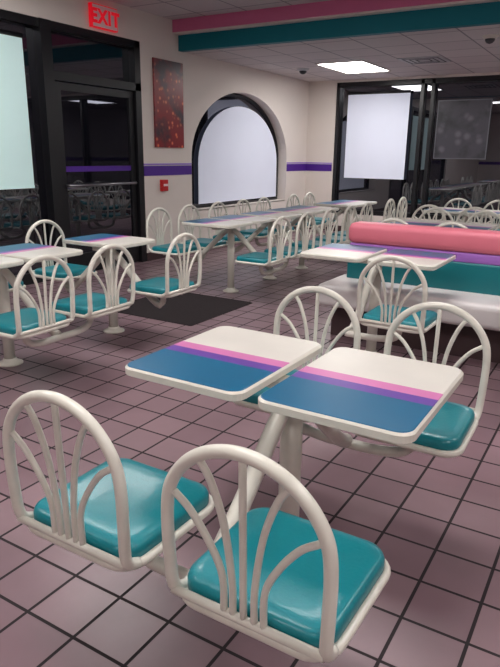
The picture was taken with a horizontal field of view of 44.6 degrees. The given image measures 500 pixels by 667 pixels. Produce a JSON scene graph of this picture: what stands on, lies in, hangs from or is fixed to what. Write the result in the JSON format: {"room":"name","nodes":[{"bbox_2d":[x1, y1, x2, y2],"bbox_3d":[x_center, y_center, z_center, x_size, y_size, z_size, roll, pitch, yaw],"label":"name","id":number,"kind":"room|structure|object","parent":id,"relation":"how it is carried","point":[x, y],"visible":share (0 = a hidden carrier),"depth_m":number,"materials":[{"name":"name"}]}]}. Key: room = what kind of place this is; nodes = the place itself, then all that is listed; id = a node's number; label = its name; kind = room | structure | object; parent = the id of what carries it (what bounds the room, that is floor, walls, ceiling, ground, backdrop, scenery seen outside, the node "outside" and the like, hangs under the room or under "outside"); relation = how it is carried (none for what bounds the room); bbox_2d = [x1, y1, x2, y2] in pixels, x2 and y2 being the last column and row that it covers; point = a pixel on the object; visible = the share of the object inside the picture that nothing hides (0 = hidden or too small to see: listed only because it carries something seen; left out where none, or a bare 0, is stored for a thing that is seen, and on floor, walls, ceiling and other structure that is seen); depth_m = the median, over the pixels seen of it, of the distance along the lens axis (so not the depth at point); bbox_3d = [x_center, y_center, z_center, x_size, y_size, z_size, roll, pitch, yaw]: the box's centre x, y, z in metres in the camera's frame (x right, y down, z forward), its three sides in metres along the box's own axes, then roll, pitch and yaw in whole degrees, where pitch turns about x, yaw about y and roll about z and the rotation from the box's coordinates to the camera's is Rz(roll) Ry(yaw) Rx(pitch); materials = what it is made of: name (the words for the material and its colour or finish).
{"room":"eatery","nodes":[
{"label":"eatery","id":0,"kind":"room"},
{"bbox_2d":[0,0,308,252],"bbox_3d":[-3.015,-1.830,5.371,0.250,3.200,15.950,10,19,30],"label":"wall","id":1,"kind":"structure","parent":0,"point":[284,99],"depth_m":8.52,"materials":[{"name":"beige paint"}]},
{"bbox_2d":[0,9,67,284],"bbox_3d":[-3.259,-1.454,4.969,0.170,2.700,4.260,10,19,30],"label":"window","id":2,"kind":"structure","parent":1,"relation":"in","point":[20,209],"depth_m":6.48,"materials":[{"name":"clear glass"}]},
{"bbox_2d":[0,29,34,189],"bbox_3d":[-2.748,-2.090,5.639,0.048,1.515,1.690,10,19,30],"label":"window shade","id":3,"kind":"object","parent":2,"relation":"attached to","point":[16,165],"visible":1,"depth_m":6.18,"materials":[{"name":"fabric"}]},
{"bbox_2d":[50,20,146,261],"bbox_3d":[-1.787,-2.116,7.288,0.140,2.700,1.390,10,19,30],"label":"door frame","id":4,"kind":"structure","parent":1,"relation":"in","point":[81,56],"depth_m":7.13,"materials":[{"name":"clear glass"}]},
{"bbox_2d":[55,81,138,269],"bbox_3d":[-1.772,-1.828,7.318,0.146,2.110,1.240,10,19,30],"label":"door","id":5,"kind":"structure","parent":4,"relation":"attached to","point":[96,134],"depth_m":7.25,"materials":[{"name":"clear glass"}]},
{"bbox_2d":[88,2,118,32],"bbox_3d":[-1.646,-3.556,6.874,0.056,0.240,0.447,10,19,30],"label":"exit sign","id":6,"kind":"object","parent":1,"relation":"attached to","point":[101,17],"visible":1,"depth_m":6.83,"materials":[{"name":"red plastic"}]},
{"bbox_2d":[160,180,167,190],"bbox_3d":[-1.153,-1.995,8.217,0.060,0.150,0.120,10,19,30],"label":"alarm pull station","id":7,"kind":"object","parent":1,"relation":"attached to","point":[163,183],"visible":1,"depth_m":8.19,"materials":[{"name":"red plastic"}]},
{"bbox_2d":[152,57,183,147],"bbox_3d":[-1.072,-3.022,8.062,0.020,1.080,0.610,10,19,30],"label":"poster","id":8,"kind":"object","parent":1,"relation":"attached to","point":[167,75],"visible":1,"depth_m":8.03,"materials":[{"name":"red paper"}]},
{"bbox_2d":[147,227,299,260],"bbox_3d":[-0.157,-1.576,10.117,0.012,0.110,4.700,10,19,30],"label":"baseboard","id":9,"kind":"structure","parent":1,"relation":"attached to","point":[150,256],"depth_m":8.31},
{"bbox_2d":[192,93,280,210],"bbox_3d":[-0.194,-2.982,9.861,0.240,1.850,3.000,10,19,30],"label":"window","id":10,"kind":"structure","parent":1,"relation":"in","point":[233,99],"depth_m":9.46,"materials":[{"name":"clear glass"}]},
{"bbox_2d":[198,107,275,203],"bbox_3d":[-0.146,-2.949,10.035,0.010,1.470,2.400,10,19,30],"label":"window shade","id":11,"kind":"object","parent":10,"relation":"attached to","point":[237,154],"visible":1,"depth_m":9.90,"materials":[{"name":"fabric"}]},
{"bbox_2d":[144,162,331,175],"bbox_3d":[0.084,-2.621,9.667,0.540,0.155,4.700,10,19,30],"label":"trim","id":12,"kind":"structure","parent":1,"relation":"attached to","point":[184,168],"depth_m":8.57,"materials":[{"name":"purple paint"}]},
{"bbox_2d":[178,1,499,51],"bbox_3d":[3.094,-3.102,5.763,9.400,0.190,0.100,10,19,30],"label":"ceiling beam","id":13,"kind":"structure","parent":1,"relation":"attached to","point":[481,14],"depth_m":6.86,"materials":[{"name":"paint"}]},
{"bbox_2d":[108,0,329,19],"bbox_3d":[-0.025,-2.003,0.783,9.850,0.100,11.600,10,19,30],"label":"ceiling","id":14,"kind":"structure","parent":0,"point":[170,9],"depth_m":7.11,"materials":[{"name":"paint"}]},
{"bbox_2d":[0,229,499,666],"bbox_3d":[1.042,0.505,3.471,9.900,0.100,15.950,10,19,30],"label":"floor","id":15,"kind":"structure","parent":0,"point":[435,521],"depth_m":2.56,"materials":[{"name":"tile"}]},
{"bbox_2d":[0,243,93,366],"bbox_3d":[-1.641,-0.156,4.085,1.084,0.750,0.945,10,19,30],"label":"dining table","id":16,"kind":"object","parent":15,"relation":"on","point":[18,254],"visible":0.78,"depth_m":4.03,"materials":[{"name":"laminate"}]},
{"bbox_2d":[8,280,25,291],"bbox_3d":[-1.956,-0.536,4.498,0.433,0.466,0.425,10,19,30],"label":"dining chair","id":17,"kind":"object","parent":16,"relation":"on","point":[22,283],"visible":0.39,"depth_m":4.50,"materials":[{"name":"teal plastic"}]},
{"bbox_2d":[0,254,74,338],"bbox_3d":[-1.319,-0.243,3.534,0.433,0.466,0.425,10,19,30],"label":"dining chair","id":18,"kind":"object","parent":16,"relation":"on","point":[23,323],"visible":1,"depth_m":3.44,"materials":[{"name":"teal plastic"}]},
{"bbox_2d":[48,244,134,318],"bbox_3d":[-1.044,-0.368,3.970,0.433,0.466,0.425,10,19,30],"label":"dining chair","id":19,"kind":"object","parent":16,"relation":"on","point":[89,305],"visible":0.97,"depth_m":3.89,"materials":[{"name":"teal plastic"}]},
{"bbox_2d":[63,234,165,333],"bbox_3d":[-1.106,-0.381,4.875,1.094,0.750,0.450,10,19,30],"label":"dining table","id":20,"kind":"object","parent":15,"relation":"on","point":[96,241],"visible":0.7,"depth_m":4.76,"materials":[{"name":"laminate"}]},
{"bbox_2d":[25,219,97,280],"bbox_3d":[-1.559,-0.699,5.071,0.433,0.466,0.425,10,19,30],"label":"dining chair","id":21,"kind":"object","parent":20,"relation":"on","point":[77,270],"visible":0.67,"depth_m":5.07,"materials":[{"name":"teal plastic"}]},
{"bbox_2d":[127,233,201,297],"bbox_3d":[-0.647,-0.531,4.542,0.433,0.466,0.425,10,19,30],"label":"dining chair","id":22,"kind":"object","parent":20,"relation":"on","point":[161,287],"visible":0.98,"depth_m":4.46,"materials":[{"name":"teal plastic"}]},
{"bbox_2d":[118,292,251,325],"bbox_3d":[-0.666,-0.264,5.811,1.020,0.009,1.020,10,19,30],"label":"floor mat","id":23,"kind":"object","parent":15,"relation":"on","point":[188,309],"visible":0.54,"depth_m":5.69,"materials":[{"name":"rubber"}]},
{"bbox_2d":[174,215,288,292],"bbox_3d":[-0.200,-0.812,6.382,1.084,0.750,0.945,10,19,30],"label":"dining table","id":24,"kind":"object","parent":15,"relation":"on","point":[229,223],"visible":0.76,"depth_m":6.30,"materials":[{"name":"metal"}]},
{"bbox_2d":[146,207,196,255],"bbox_3d":[-0.790,-1.067,6.360,0.433,0.466,0.425,10,19,30],"label":"dining chair","id":25,"kind":"object","parent":24,"relation":"on","point":[161,248],"visible":0.86,"depth_m":6.38,"materials":[{"name":"teal plastic"}]},
{"bbox_2d":[178,204,226,248],"bbox_3d":[-0.514,-1.192,6.795,0.433,0.466,0.425,10,19,30],"label":"dining chair","id":26,"kind":"object","parent":24,"relation":"on","point":[204,242],"visible":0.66,"depth_m":6.82,"materials":[{"name":"teal plastic"}]},
{"bbox_2d":[235,216,291,265],"bbox_3d":[0.122,-0.899,5.831,0.433,0.466,0.425,10,19,30],"label":"dining chair","id":27,"kind":"object","parent":24,"relation":"on","point":[253,258],"visible":1,"depth_m":5.75,"materials":[{"name":"teal plastic"}]},
{"bbox_2d":[264,212,315,258],"bbox_3d":[0.397,-1.024,6.267,0.433,0.466,0.425,10,19,30],"label":"dining chair","id":28,"kind":"object","parent":24,"relation":"on","point":[295,251],"visible":0.75,"depth_m":6.16,"materials":[{"name":"teal plastic"}]},
{"bbox_2d":[234,211,310,279],"bbox_3d":[0.237,-1.009,7.072,1.094,0.750,0.450,10,19,30],"label":"dining table","id":29,"kind":"object","parent":15,"relation":"on","point":[254,234],"visible":0.57,"depth_m":7.01,"materials":[{"name":"metal"}]},
{"bbox_2d":[208,201,253,242],"bbox_3d":[-0.216,-1.327,7.268,0.433,0.466,0.425,10,19,30],"label":"dining chair","id":30,"kind":"object","parent":29,"relation":"on","point":[246,236],"visible":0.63,"depth_m":7.25,"materials":[{"name":"teal plastic"}]},
{"bbox_2d":[292,208,337,249],"bbox_3d":[0.696,-1.159,6.739,0.433,0.466,0.425,10,19,30],"label":"dining chair","id":31,"kind":"object","parent":29,"relation":"on","point":[329,232],"visible":0.64,"depth_m":6.65,"materials":[{"name":"teal plastic"}]},
{"bbox_2d":[125,326,463,578],"bbox_3d":[0.135,0.466,2.056,0.945,0.750,1.084,10,19,30],"label":"dining table","id":32,"kind":"object","parent":15,"relation":"on","point":[389,398],"visible":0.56,"depth_m":1.87,"materials":[{"name":"laminate"}]},
{"bbox_2d":[2,390,214,571],"bbox_3d":[-0.366,0.315,1.680,0.425,0.466,0.433,10,19,30],"label":"dining chair","id":33,"kind":"object","parent":32,"relation":"on","point":[108,516],"visible":1,"depth_m":1.56,"materials":[{"name":"teal plastic"}]},
{"bbox_2d":[161,444,390,662],"bbox_3d":[0.087,0.399,1.417,0.425,0.466,0.433,10,19,30],"label":"dining chair","id":34,"kind":"object","parent":32,"relation":"on","point":[299,587],"visible":1,"depth_m":1.31,"materials":[{"name":"teal plastic"}]},
{"bbox_2d":[233,286,360,422],"bbox_3d":[0.189,0.065,2.557,0.425,0.466,0.433,10,19,30],"label":"dining chair","id":35,"kind":"object","parent":32,"relation":"on","point":[251,402],"visible":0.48,"depth_m":2.66,"materials":[{"name":"teal plastic"}]},
{"bbox_2d":[353,302,490,457],"bbox_3d":[0.642,0.148,2.294,0.425,0.466,0.433,10,19,30],"label":"dining chair","id":36,"kind":"object","parent":32,"relation":"on","point":[448,434],"visible":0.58,"depth_m":2.34,"materials":[{"name":"teal plastic"}]},
{"bbox_2d":[255,205,349,268],"bbox_3d":[0.668,-1.203,7.754,1.084,0.750,0.945,10,19,30],"label":"dining table","id":37,"kind":"object","parent":15,"relation":"on","point":[300,209],"visible":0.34,"depth_m":7.69,"materials":[{"name":"laminate"}]},
{"bbox_2d":[234,199,276,237],"bbox_3d":[0.078,-1.459,7.732,0.433,0.466,0.425,10,19,30],"label":"dining chair","id":38,"kind":"object","parent":37,"relation":"on","point":[264,233],"visible":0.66,"depth_m":7.73,"materials":[{"name":"teal plastic"}]},
{"bbox_2d":[255,197,295,233],"bbox_3d":[0.353,-1.583,8.168,0.433,0.466,0.425,10,19,30],"label":"dining chair","id":39,"kind":"object","parent":37,"relation":"on","point":[261,198],"visible":0.38,"depth_m":8.18,"materials":[{"name":"teal plastic"}]},
{"bbox_2d":[315,205,356,243],"bbox_3d":[0.990,-1.291,7.203,0.433,0.466,0.425,10,19,30],"label":"dining chair","id":40,"kind":"object","parent":37,"relation":"on","point":[341,239],"visible":0.66,"depth_m":7.08,"materials":[{"name":"teal plastic"}]},
{"bbox_2d":[332,202,372,235],"bbox_3d":[1.265,-1.415,7.639,0.433,0.466,0.425,10,19,30],"label":"dining chair","id":41,"kind":"object","parent":37,"relation":"on","point":[366,219],"visible":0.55,"depth_m":7.54,"materials":[{"name":"teal plastic"}]},
{"bbox_2d":[308,200,376,234],"bbox_3d":[1.396,-1.532,8.904,1.084,0.750,0.945,10,19,30],"label":"dining table","id":42,"kind":"object","parent":15,"relation":"on","point":[341,204],"visible":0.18,"depth_m":8.77,"materials":[{"name":"laminate"}]},
{"bbox_2d":[286,194,320,227],"bbox_3d":[0.805,-1.787,8.882,0.433,0.466,0.425,10,19,30],"label":"dining chair","id":43,"kind":"object","parent":42,"relation":"on","point":[318,223],"visible":0.46,"depth_m":8.88,"materials":[{"name":"teal plastic"}]},
{"bbox_2d":[303,192,334,223],"bbox_3d":[1.081,-1.912,9.318,0.433,0.466,0.425,10,19,30],"label":"dining chair","id":44,"kind":"object","parent":42,"relation":"on","point":[308,193],"visible":0.47,"depth_m":9.36,"materials":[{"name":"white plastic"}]},
{"bbox_2d":[383,199,394,222],"bbox_3d":[1.717,-1.619,8.354,0.433,0.466,0.425,10,19,30],"label":"dining chair","id":45,"kind":"object","parent":42,"relation":"on","point":[389,200],"visible":0.45,"depth_m":8.22,"materials":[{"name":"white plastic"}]},
{"bbox_2d":[386,197,406,222],"bbox_3d":[1.993,-1.744,8.789,0.433,0.466,0.425,10,19,30],"label":"dining chair","id":46,"kind":"object","parent":42,"relation":"on","point":[401,212],"visible":0.57,"depth_m":8.67,"materials":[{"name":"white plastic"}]},
{"bbox_2d":[300,243,455,352],"bbox_3d":[0.840,-0.179,4.279,0.945,0.750,0.762,10,19,30],"label":"dining table","id":47,"kind":"object","parent":15,"relation":"on","point":[426,261],"visible":0.6,"depth_m":4.18,"materials":[{"name":"laminate"}]},
{"bbox_2d":[357,255,436,333],"bbox_3d":[0.932,-0.273,3.740,0.425,0.466,0.433,10,19,30],"label":"dining chair","id":48,"kind":"object","parent":47,"relation":"on","point":[381,316],"visible":0.9,"depth_m":3.60,"materials":[{"name":"teal plastic"}]},
{"bbox_2d":[319,221,499,362],"bbox_3d":[2.231,-0.170,4.066,3.670,0.890,0.600,10,19,30],"label":"bench","id":49,"kind":"object","parent":15,"relation":"on","point":[470,282],"visible":0.71,"depth_m":4.50,"materials":[{"name":"pink plastic"}]},
{"bbox_2d":[395,219,496,229],"bbox_3d":[1.936,-0.738,6.233,0.945,0.750,1.084,10,19,30],"label":"dining table","id":50,"kind":"object","parent":15,"relation":"on","point":[409,221],"visible":0.04,"depth_m":6.13,"materials":[{"name":"laminate"}]},
{"bbox_2d":[381,218,407,223],"bbox_3d":[1.436,-0.889,5.857,0.425,0.466,0.433,10,19,30],"label":"dining chair","id":51,"kind":"object","parent":50,"relation":"on","point":[389,219],"visible":0.12,"depth_m":5.62,"materials":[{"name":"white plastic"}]},
{"bbox_2d":[418,208,453,221],"bbox_3d":[1.990,-1.139,6.734,0.425,0.466,0.433,10,19,30],"label":"dining chair","id":52,"kind":"object","parent":50,"relation":"on","point":[431,209],"visible":0.28,"depth_m":6.84,"materials":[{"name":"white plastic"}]},
{"bbox_2d":[438,222,468,228],"bbox_3d":[1.889,-0.805,5.594,0.425,0.466,0.433,10,19,30],"label":"dining chair","id":53,"kind":"object","parent":50,"relation":"on","point":[446,223],"visible":0.15,"depth_m":5.36,"materials":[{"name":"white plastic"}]},
{"bbox_2d":[466,210,499,230],"bbox_3d":[2.443,-1.056,6.471,0.425,0.466,0.433,10,19,30],"label":"dining chair","id":54,"kind":"object","parent":50,"relation":"on","point":[483,211],"visible":0.3,"depth_m":6.58,"materials":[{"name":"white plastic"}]},
{"bbox_2d":[423,207,499,222],"bbox_3d":[2.753,-1.215,7.893,0.945,0.750,1.084,10,19,30],"label":"dining table","id":55,"kind":"object","parent":15,"relation":"on","point":[453,211],"visible":0.1,"depth_m":7.73,"materials":[{"name":"laminate"}]},
{"bbox_2d":[412,204,445,221],"bbox_3d":[2.252,-1.366,7.517,0.425,0.466,0.433,10,19,30],"label":"dining chair","id":56,"kind":"object","parent":55,"relation":"on","point":[427,205],"visible":0.31,"depth_m":7.31,"materials":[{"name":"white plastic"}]},
{"bbox_2d":[442,198,472,222],"bbox_3d":[2.807,-1.616,8.394,0.425,0.466,0.433,10,19,30],"label":"dining chair","id":57,"kind":"object","parent":55,"relation":"on","point":[458,199],"visible":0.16,"depth_m":8.51,"materials":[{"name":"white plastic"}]},
{"bbox_2d":[456,207,492,224],"bbox_3d":[2.705,-1.282,7.254,0.425,0.466,0.433,10,19,30],"label":"dining chair","id":58,"kind":"object","parent":55,"relation":"on","point":[470,208],"visible":0.32,"depth_m":7.04,"materials":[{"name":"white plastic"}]},
{"bbox_2d":[480,200,499,230],"bbox_3d":[3.260,-1.533,8.131,0.425,0.466,0.433,10,19,30],"label":"dining chair","id":59,"kind":"object","parent":55,"relation":"on","point":[494,201],"visible":0.32,"depth_m":8.29,"materials":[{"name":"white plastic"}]},
{"bbox_2d":[186,24,499,81],"bbox_3d":[4.141,-3.740,7.414,9.850,0.500,4.160,10,19,30],"label":"ceiling","id":60,"kind":"structure","parent":0,"point":[468,52],"depth_m":8.17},
{"bbox_2d":[297,68,308,74],"bbox_3d":[0.835,-4.128,9.614,0.200,0.083,0.200,10,19,30],"label":"dome","id":61,"kind":"object","parent":60,"relation":"attached to","point":[302,71],"visible":1,"depth_m":9.56,"materials":[{"name":"black plastic"}]},
{"bbox_2d":[172,0,499,34],"bbox_3d":[3.052,-3.371,5.604,9.400,0.415,0.160,10,19,30],"label":"bulkhead","id":62,"kind":"object","parent":60,"relation":"attached to","point":[332,9],"visible":0.78,"depth_m":6.97,"materials":[{"name":"paint"}]},
{"bbox_2d":[315,60,390,73],"bbox_3d":[1.596,-4.071,9.331,0.750,0.014,1.200,10,19,30],"label":"ceiling light","id":63,"kind":"object","parent":60,"relation":"in","point":[359,66],"depth_m":9.26,"materials":[{"name":"white plastic"}]},
{"bbox_2d":[397,55,451,64],"bbox_3d":[2.449,-3.831,8.556,0.600,0.013,0.600,10,19,30],"label":"ceiling vent","id":64,"kind":"object","parent":60,"relation":"in","point":[427,59],"depth_m":8.51,"materials":[{"name":"white metal"}]},
{"bbox_2d":[482,34,498,43],"bbox_3d":[2.677,-3.277,6.805,0.180,0.083,0.180,10,19,30],"label":"security camera","id":65,"kind":"object","parent":60,"relation":"attached to","point":[490,38],"visible":1,"depth_m":6.76,"materials":[{"name":"plastic"}]},
{"bbox_2d":[305,72,499,225],"bbox_3d":[5.137,-2.807,9.430,9.850,3.000,0.250,10,19,30],"label":"wall","id":66,"kind":"structure","parent":0,"point":[322,97],"depth_m":11.39,"materials":[{"name":"beige paint"}]},
{"bbox_2d":[307,225,340,230],"bbox_3d":[5.071,-1.386,9.717,9.400,0.110,0.012,10,19,30],"label":"baseboard","id":67,"kind":"structure","parent":66,"relation":"attached to","point":[339,227],"depth_m":11.72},
{"bbox_2d":[331,75,499,223],"bbox_3d":[5.374,-2.749,9.242,8.840,2.320,0.120,10,19,30],"label":"window","id":68,"kind":"structure","parent":66,"relation":"in","point":[427,180],"depth_m":10.57,"materials":[{"name":"clear glass"}]},
{"bbox_2d":[344,90,410,179],"bbox_3d":[2.259,-3.550,10.941,1.140,1.495,0.048,10,19,30],"label":"window shade","id":69,"kind":"object","parent":68,"relation":"attached to","point":[377,121],"visible":1,"depth_m":10.92,"materials":[{"name":"fabric"}]},
{"bbox_2d":[433,98,492,159],"bbox_3d":[3.551,-3.417,10.225,0.870,0.950,0.022,10,19,30],"label":"poster","id":70,"kind":"object","parent":68,"relation":"attached to","point":[462,125],"visible":1,"depth_m":10.22,"materials":[{"name":"grey paper"}]}
]}

